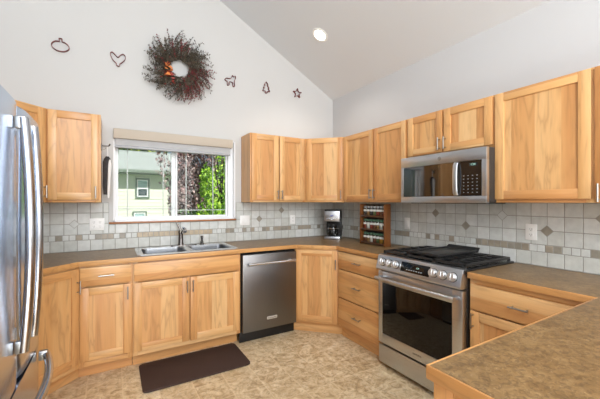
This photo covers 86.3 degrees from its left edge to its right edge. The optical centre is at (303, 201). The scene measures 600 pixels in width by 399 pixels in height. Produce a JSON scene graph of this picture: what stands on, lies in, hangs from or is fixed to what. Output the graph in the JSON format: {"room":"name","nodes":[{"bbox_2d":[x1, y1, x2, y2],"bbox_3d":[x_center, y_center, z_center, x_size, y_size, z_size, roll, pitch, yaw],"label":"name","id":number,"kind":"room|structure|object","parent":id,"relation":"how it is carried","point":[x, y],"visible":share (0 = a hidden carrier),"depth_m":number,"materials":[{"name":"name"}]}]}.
{"room":"kitchen","nodes":[
{"label":"kitchen","id":0,"kind":"room"},
{"bbox_2d":[0,0,332,253],"bbox_3d":[-1.212,-1.094,3.497,3.960,4.941,0.150,0,0,-31],"label":"wall","id":1,"kind":"structure","parent":0,"point":[85,78],"depth_m":3.20,"materials":[{"name":"grey paint"}]},
{"bbox_2d":[15,100,47,201],"bbox_3d":[-2.311,-0.372,2.394,0.634,0.755,0.610,0,0,-31],"label":"upper cabinet","id":2,"kind":"object","parent":1,"relation":"attached to","point":[39,114],"visible":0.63,"depth_m":2.52,"materials":[{"name":"brown wood"}]},
{"bbox_2d":[51,38,69,51],"bbox_3d":[-2.153,-1.389,2.834,0.130,0.118,0.022,0,0,-31],"label":"cutter","id":3,"kind":"object","parent":1,"relation":"attached to","point":[52,42],"visible":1,"depth_m":2.83,"materials":[{"name":"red metal"}]},
{"bbox_2d":[47,109,101,201],"bbox_3d":[-1.966,-0.372,2.762,0.371,0.755,0.331,0,0,-31],"label":"upper cabinet","id":4,"kind":"object","parent":1,"relation":"attached to","point":[74,139],"visible":1,"depth_m":2.66,"materials":[{"name":"brown wood"}]},
{"bbox_3d":[-1.760,-0.487,2.850,0.072,0.066,0.024,0,0,-31],"label":"coat hook","id":5,"kind":"object","parent":4,"relation":"attached to","visible":0},
{"bbox_2d":[103,145,111,197],"bbox_3d":[-1.749,-0.269,2.850,0.069,0.470,0.087,0,0,-31],"label":"hanging cloth","id":6,"kind":"object","parent":5,"relation":"hanging from","point":[107,164],"visible":1,"depth_m":2.82,"materials":[{"name":"white"}]},
{"bbox_2d":[110,51,125,66],"bbox_3d":[-1.775,-1.358,3.059,0.129,0.127,0.022,0,0,-31],"label":"cutter","id":7,"kind":"object","parent":1,"relation":"attached to","point":[111,51],"visible":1,"depth_m":3.05,"materials":[{"name":"red metal"}]},
{"bbox_2d":[109,219,235,223],"bbox_3d":[-1.317,0.202,3.360,1.240,0.017,0.078,0,0,-31],"label":"window sill","id":8,"kind":"structure","parent":1,"relation":"attached to","point":[205,219],"depth_m":3.29,"materials":[{"name":"brown wood"}]},
{"bbox_2d":[113,138,234,221],"bbox_3d":[-1.334,-0.249,3.419,1.200,0.882,0.139,0,0,-31],"label":"window","id":9,"kind":"structure","parent":1,"relation":"in","point":[229,209],"depth_m":3.41,"materials":[{"name":"white plastic"}]},
{"bbox_2d":[118,149,174,216],"bbox_3d":[-1.590,-0.241,3.268,0.525,0.776,0.008,0,0,-31],"label":"grille","id":10,"kind":"object","parent":9,"relation":"attached to","point":[172,208],"depth_m":3.40,"materials":[{"name":"grey"}]},
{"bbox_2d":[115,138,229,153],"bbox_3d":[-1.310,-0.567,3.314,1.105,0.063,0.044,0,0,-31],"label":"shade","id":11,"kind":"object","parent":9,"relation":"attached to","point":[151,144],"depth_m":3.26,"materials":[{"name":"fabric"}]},
{"bbox_2d":[113,128,232,155],"bbox_3d":[-1.300,-0.602,3.310,1.148,0.177,0.074,0,0,-31],"label":"window blind","id":12,"kind":"object","parent":9,"relation":"attached to","point":[124,138],"visible":1,"depth_m":3.25,"materials":[{"name":"beige fabric"}]},
{"bbox_2d":[177,153,224,214],"bbox_3d":[-1.151,-0.241,3.563,0.565,0.776,0.008,0,0,-31],"label":"grille","id":13,"kind":"object","parent":9,"relation":"attached to","point":[212,209],"depth_m":3.60,"materials":[{"name":"grey"}]},
{"bbox_2d":[142,29,214,104],"bbox_3d":[-1.247,-1.383,3.271,0.730,0.760,0.153,0,0,-33],"label":"wreath","id":14,"kind":"object","parent":1,"relation":"attached to","point":[165,59],"visible":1,"depth_m":3.28,"materials":[{"name":"brown plant"}]},
{"bbox_2d":[164,61,174,74],"bbox_3d":[-1.351,-1.322,3.194,0.141,0.142,0.101,0,0,0],"label":"flower","id":15,"kind":"object","parent":14,"relation":"on","point":[167,71],"depth_m":3.20,"materials":[{"name":"orange plant"}]},
{"bbox_2d":[43,202,332,253],"bbox_3d":[-1.171,0.229,3.428,3.660,0.444,0.009,0,0,-31],"label":"tiled wall","id":16,"kind":"structure","parent":1,"relation":"attached to","point":[66,225],"depth_m":3.32,"materials":[{"name":"grey tile"}]},
{"bbox_2d":[89,218,103,230],"bbox_3d":[-1.919,0.210,2.972,0.118,0.114,0.009,0,0,-31],"label":"wall outlet","id":17,"kind":"object","parent":16,"relation":"attached to","point":[95,224],"visible":1,"depth_m":2.97,"materials":[{"name":"white plastic"}]},
{"bbox_2d":[240,215,249,224],"bbox_3d":[-0.681,0.215,3.711,0.118,0.114,0.010,0,0,-31],"label":"light switch","id":18,"kind":"object","parent":16,"relation":"attached to","point":[244,219],"visible":1,"depth_m":3.71,"materials":[{"name":"white plastic"}]},
{"bbox_2d":[290,215,294,223],"bbox_3d":[-0.137,0.224,4.035,0.072,0.114,0.009,0,0,-31],"label":"wall outlet","id":19,"kind":"object","parent":16,"relation":"attached to","point":[292,217],"visible":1,"depth_m":4.03,"materials":[{"name":"white plastic"}]},
{"bbox_2d":[224,75,235,86],"bbox_3d":[-0.830,-1.372,3.623,0.127,0.129,0.022,0,0,-31],"label":"cutter","id":20,"kind":"object","parent":1,"relation":"attached to","point":[232,75],"visible":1,"depth_m":3.62,"materials":[{"name":"red metal"}]},
{"bbox_2d":[241,133,304,201],"bbox_3d":[-0.337,-0.372,3.734,0.695,0.755,0.331,0,0,-31],"label":"upper cabinet","id":21,"kind":"object","parent":1,"relation":"attached to","point":[272,166],"visible":1,"depth_m":3.60,"materials":[{"name":"brown wood"}]},
{"bbox_2d":[45,329,433,398],"bbox_3d":[0.658,1.406,0.362,3.960,0.060,7.150,0,0,-31],"label":"floor","id":22,"kind":"structure","parent":0,"point":[295,364],"depth_m":2.48,"materials":[{"name":"tile"}]},
{"bbox_2d":[0,85,53,398],"bbox_3d":[-1.424,0.491,1.141,0.822,1.760,0.860,0,0,-31],"label":"refrigerator","id":23,"kind":"object","parent":22,"relation":"on","point":[21,182],"visible":1,"depth_m":1.23,"materials":[{"name":"grey metal"}]},
{"bbox_2d":[38,267,80,395],"bbox_3d":[-2.141,0.933,2.343,0.871,0.884,0.868,0,0,-31],"label":"base cabinet","id":24,"kind":"object","parent":22,"relation":"on","point":[61,290],"visible":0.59,"depth_m":2.30,"materials":[{"name":"brown wood"}]},
{"bbox_2d":[78,262,132,376],"bbox_3d":[-1.706,0.933,2.735,0.408,0.884,0.636,0,0,-31],"label":"base cabinet","id":25,"kind":"object","parent":22,"relation":"on","point":[106,297],"visible":0.88,"depth_m":2.52,"materials":[{"name":"brown wood"}]},
{"bbox_2d":[132,253,239,364],"bbox_3d":[-1.137,0.933,3.075,0.912,0.884,0.636,0,0,-31],"label":"base cabinet","id":26,"kind":"object","parent":22,"relation":"on","point":[181,305],"visible":0.95,"depth_m":2.81,"materials":[{"name":"brown wood"}]},
{"bbox_2d":[139,343,249,392],"bbox_3d":[-0.910,1.367,2.687,0.820,0.016,0.450,0,0,-31],"label":"floor mat","id":27,"kind":"object","parent":22,"relation":"on","point":[156,375],"visible":1,"depth_m":2.64,"materials":[{"name":"brown rubber"}]},
{"bbox_2d":[239,249,295,342],"bbox_3d":[-0.467,0.939,3.438,0.604,0.870,0.666,0,0,-31],"label":"dishwasher","id":28,"kind":"object","parent":22,"relation":"on","point":[267,278],"visible":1,"depth_m":3.20,"materials":[{"name":"silver metal"}]},
{"bbox_2d":[294,248,341,333],"bbox_3d":[0.241,0.933,3.727,0.916,0.884,0.931,0,0,-31],"label":"base cabinet","id":29,"kind":"object","parent":22,"relation":"on","point":[317,296],"visible":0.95,"depth_m":3.33,"materials":[{"name":"brown wood"}]},
{"bbox_2d":[43,235,408,273],"bbox_3d":[-0.778,0.471,2.763,3.647,0.038,1.536,0,0,-31],"label":"countertop","id":30,"kind":"structure","parent":29,"relation":"on","point":[52,262],"depth_m":2.94,"materials":[{"name":"brown laminate"}]},
{"bbox_2d":[171,222,196,245],"bbox_3d":[-1.190,0.324,3.217,0.250,0.242,0.189,0,0,-31],"label":"faucet","id":31,"kind":"object","parent":30,"relation":"on","point":[182,230],"visible":1,"depth_m":3.23,"materials":[{"name":"silver metal"}]},
{"bbox_2d":[134,243,237,255],"bbox_3d":[-1.125,0.538,3.083,0.873,0.185,0.488,0,0,-31],"label":"sink","id":32,"kind":"object","parent":30,"relation":"in","point":[146,251],"visible":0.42,"depth_m":3.12,"materials":[{"name":"metal"}]},
{"bbox_2d":[324,209,341,239],"bbox_3d":[0.362,0.272,3.923,0.188,0.358,0.245,0,0,14],"label":"coffee maker","id":33,"kind":"object","parent":30,"relation":"on","point":[330,215],"visible":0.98,"depth_m":3.84,"materials":[{"name":"metal"}]},
{"bbox_2d":[328,223,342,235],"bbox_3d":[0.386,0.335,3.905,0.191,0.151,0.136,0,0,14],"label":"coffee carafe","id":34,"kind":"object","parent":33,"relation":"on","point":[331,224],"visible":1,"depth_m":3.88,"materials":[{"name":"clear glass"}]},
{"bbox_2d":[360,204,390,246],"bbox_3d":[0.745,0.238,3.356,0.086,0.428,0.373,0,0,-31],"label":"spice rack","id":35,"kind":"object","parent":30,"relation":"on","point":[387,207],"visible":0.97,"depth_m":3.30,"materials":[{"name":"brown wood"}]},
{"bbox_2d":[376,233,379,242],"bbox_3d":[0.773,0.375,3.316,0.044,0.103,0.044,0,0,-31],"label":"spice jar","id":36,"kind":"object","parent":35,"relation":"on","point":[377,237],"visible":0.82,"depth_m":3.30,"materials":[{"name":"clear glass"}]},
{"bbox_2d":[376,219,379,228],"bbox_3d":[0.773,0.235,3.316,0.044,0.103,0.044,0,0,-31],"label":"spice jar","id":37,"kind":"object","parent":35,"relation":"on","point":[377,220],"visible":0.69,"depth_m":3.30,"materials":[{"name":"clear glass"}]},
{"bbox_2d":[379,233,382,243],"bbox_3d":[0.797,0.375,3.275,0.044,0.103,0.044,0,0,-31],"label":"spice jar","id":38,"kind":"object","parent":35,"relation":"on","point":[381,234],"visible":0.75,"depth_m":3.26,"materials":[{"name":"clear glass"}]},
{"bbox_2d":[379,220,382,229],"bbox_3d":[0.797,0.235,3.275,0.044,0.103,0.044,0,0,-31],"label":"spice jar","id":39,"kind":"object","parent":35,"relation":"on","point":[380,224],"visible":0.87,"depth_m":3.26,"materials":[{"name":"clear glass"}]},
{"bbox_2d":[379,206,382,215],"bbox_3d":[0.797,0.095,3.275,0.044,0.103,0.044,0,0,-31],"label":"spice jar","id":40,"kind":"object","parent":35,"relation":"on","point":[380,211],"visible":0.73,"depth_m":3.26,"materials":[{"name":"clear glass"}]},
{"bbox_2d":[338,250,380,355],"bbox_3d":[0.748,0.933,3.147,0.636,0.884,0.626,0,0,-31],"label":"base cabinet","id":41,"kind":"object","parent":22,"relation":"on","point":[358,289],"visible":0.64,"depth_m":2.99,"materials":[{"name":"brown wood"}]},
{"bbox_2d":[374,245,513,391],"bbox_3d":[1.059,0.890,2.515,0.705,0.971,0.766,0,0,-31],"label":"gas range","id":42,"kind":"object","parent":22,"relation":"on","point":[424,301],"visible":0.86,"depth_m":2.33,"materials":[{"name":"grey metal"}]},
{"bbox_2d":[408,244,479,257],"bbox_3d":[1.120,0.385,2.548,0.524,0.036,0.274,0,0,-31],"label":"griddle plate","id":43,"kind":"object","parent":42,"relation":"on","point":[450,249],"visible":1,"depth_m":2.53,"materials":[{"name":"grey metal"}]},
{"bbox_2d":[386,253,513,274],"bbox_3d":[1.098,0.454,2.538,0.615,0.032,0.766,0,0,-31],"label":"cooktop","id":44,"kind":"object","parent":42,"relation":"in","point":[403,260],"depth_m":2.28,"materials":[{"name":"black metal"}]},
{"bbox_2d":[434,383,462,398],"bbox_3d":[1.293,0.933,1.079,1.795,0.884,0.630,0,0,-31],"label":"base cabinet","id":45,"kind":"object","parent":22,"relation":"on","point":[440,392],"visible":0.02,"depth_m":0.86,"materials":[{"name":"brown wood"}]},
{"bbox_2d":[426,263,599,398],"bbox_3d":[1.212,0.471,1.206,1.824,0.038,1.632,0,0,-31],"label":"countertop","id":46,"kind":"structure","parent":45,"relation":"on","point":[556,356],"depth_m":0.95,"materials":[{"name":"brown laminate"}]},
{"bbox_2d":[470,279,581,346],"bbox_3d":[1.469,0.933,1.938,0.636,0.884,0.637,0,0,-31],"label":"base cabinet","id":47,"kind":"object","parent":22,"relation":"on","point":[496,310],"visible":0.34,"depth_m":1.89,"materials":[{"name":"brown wood"}]},
{"bbox_2d":[220,0,550,99],"bbox_3d":[0.620,-2.466,0.427,3.960,2.338,7.300,0,0,-31],"label":"ceiling","id":48,"kind":"structure","parent":0,"point":[368,41],"depth_m":3.16,"materials":[{"name":"white paint"}]},
{"bbox_2d":[312,28,327,41],"bbox_3d":[0.174,-1.767,3.394,0.157,0.090,0.180,0,0,-26],"label":"recessed light","id":49,"kind":"object","parent":48,"relation":"in","point":[319,34],"visible":1,"depth_m":3.38,"materials":[{"name":"white"}]},
{"bbox_2d":[333,0,599,274],"bbox_3d":[2.256,-0.002,1.403,0.150,2.757,7.000,0,0,-31],"label":"wall","id":50,"kind":"structure","parent":0,"point":[552,39],"depth_m":2.57,"materials":[{"name":"grey paint"}]},
{"bbox_2d":[305,137,343,201],"bbox_3d":[0.296,-0.372,3.940,0.609,0.755,0.626,0,0,-31],"label":"upper cabinet","id":51,"kind":"object","parent":50,"relation":"attached to","point":[324,157],"visible":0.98,"depth_m":3.74,"materials":[{"name":"brown wood"}]},
{"bbox_2d":[344,119,407,201],"bbox_3d":[0.804,-0.372,3.359,0.331,0.755,0.932,0,0,-31],"label":"upper cabinet","id":52,"kind":"object","parent":50,"relation":"attached to","point":[372,158],"visible":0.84,"depth_m":3.22,"materials":[{"name":"brown wood"}]},
{"bbox_2d":[408,95,494,157],"bbox_3d":[1.239,-0.565,2.630,0.331,0.369,0.762,0,0,-31],"label":"upper cabinet","id":53,"kind":"object","parent":50,"relation":"attached to","point":[469,125],"visible":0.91,"depth_m":2.49,"materials":[{"name":"brown wood"}]},
{"bbox_2d":[401,146,505,203],"bbox_3d":[1.202,-0.182,2.585,0.425,0.392,0.750,0,0,-31],"label":"microwave oven","id":54,"kind":"object","parent":53,"relation":"attached to","point":[466,176],"visible":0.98,"depth_m":2.40,"materials":[{"name":"grey metal"}]},
{"bbox_2d":[333,202,599,274],"bbox_3d":[1.382,0.229,2.710,0.009,0.444,3.841,0,0,-31],"label":"tiled wall","id":55,"kind":"structure","parent":50,"relation":"attached to","point":[568,234],"depth_m":2.44,"materials":[{"name":"grey tile"}]},
{"bbox_2d":[404,218,409,228],"bbox_3d":[1.051,0.220,3.249,0.010,0.114,0.072,0,0,-31],"label":"light switch","id":56,"kind":"object","parent":55,"relation":"attached to","point":[406,220],"visible":1,"depth_m":3.25,"materials":[{"name":"white plastic"}]},
{"bbox_2d":[525,224,536,239],"bbox_3d":[1.626,0.216,2.287,0.009,0.114,0.074,0,0,-31],"label":"wall outlet","id":57,"kind":"object","parent":55,"relation":"attached to","point":[530,229],"visible":1,"depth_m":2.28,"materials":[{"name":"white plastic"}]},
{"bbox_2d":[528,227,533,236],"bbox_3d":[1.624,0.216,2.286,0.005,0.072,0.033,0,0,-31],"label":"socket","id":58,"kind":"object","parent":57,"relation":"attached to","point":[530,229],"depth_m":2.28,"materials":[{"name":"white plastic"}]},
{"bbox_2d":[495,67,594,202],"bbox_3d":[1.589,-0.372,2.077,0.296,0.755,0.540,0,0,-31],"label":"upper cabinet","id":59,"kind":"object","parent":50,"relation":"attached to","point":[544,131],"visible":0.99,"depth_m":1.96,"materials":[{"name":"brown wood"}]},
{"bbox_2d":[594,66,599,202],"bbox_3d":[1.846,-0.372,1.611,0.331,0.755,0.520,0,0,-31],"label":"upper cabinet","id":60,"kind":"object","parent":50,"relation":"attached to","point":[597,68],"visible":1,"depth_m":1.75,"materials":[{"name":"brown wood"}]},
{"label":"outside","id":61,"kind":"structure","parent":0,"visible":0},
{"bbox_3d":[-15.100,2.976,30.348,60.000,0.200,59.500,0,0,-31],"label":"ground","id":62,"kind":"structure","parent":61,"visible":0},
{"bbox_2d":[118,148,165,152],"bbox_3d":[-16.887,-2.576,29.508,10.250,10.909,3.247,0,0,-31],"label":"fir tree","id":63,"kind":"object","parent":62,"relation":"on","point":[118,148],"visible":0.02,"depth_m":29.84,"materials":[{"name":"green plant"}]},
{"bbox_2d":[118,149,177,216],"bbox_3d":[-15.396,-0.434,21.671,12.400,6.620,7.500,0,0,-31],"label":"neighbor house","id":64,"kind":"structure","parent":62,"relation":"on","point":[144,189],"depth_m":21.14,"materials":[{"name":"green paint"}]},
{"bbox_2d":[155,151,219,215],"bbox_3d":[-4.360,-0.326,12.114,2.406,6.407,1.647,0,0,-31],"label":"tree","id":65,"kind":"object","parent":62,"relation":"on","point":[193,169],"visible":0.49,"depth_m":12.01,"materials":[{"name":"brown plant"}]},
{"bbox_2d":[178,208,204,214],"bbox_3d":[-3.479,1.537,10.832,1.995,2.680,0.993,0,0,-31],"label":"shrub","id":66,"kind":"object","parent":62,"relation":"on","point":[195,211],"visible":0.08,"depth_m":10.74,"materials":[{"name":"green plant"}]},
{"bbox_2d":[196,155,224,214],"bbox_3d":[-2.604,0.136,10.404,1.588,5.483,1.766,0,0,40],"label":"leafy tree","id":67,"kind":"object","parent":62,"relation":"on","point":[206,175],"visible":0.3,"depth_m":10.03,"materials":[{"name":"green plant"}]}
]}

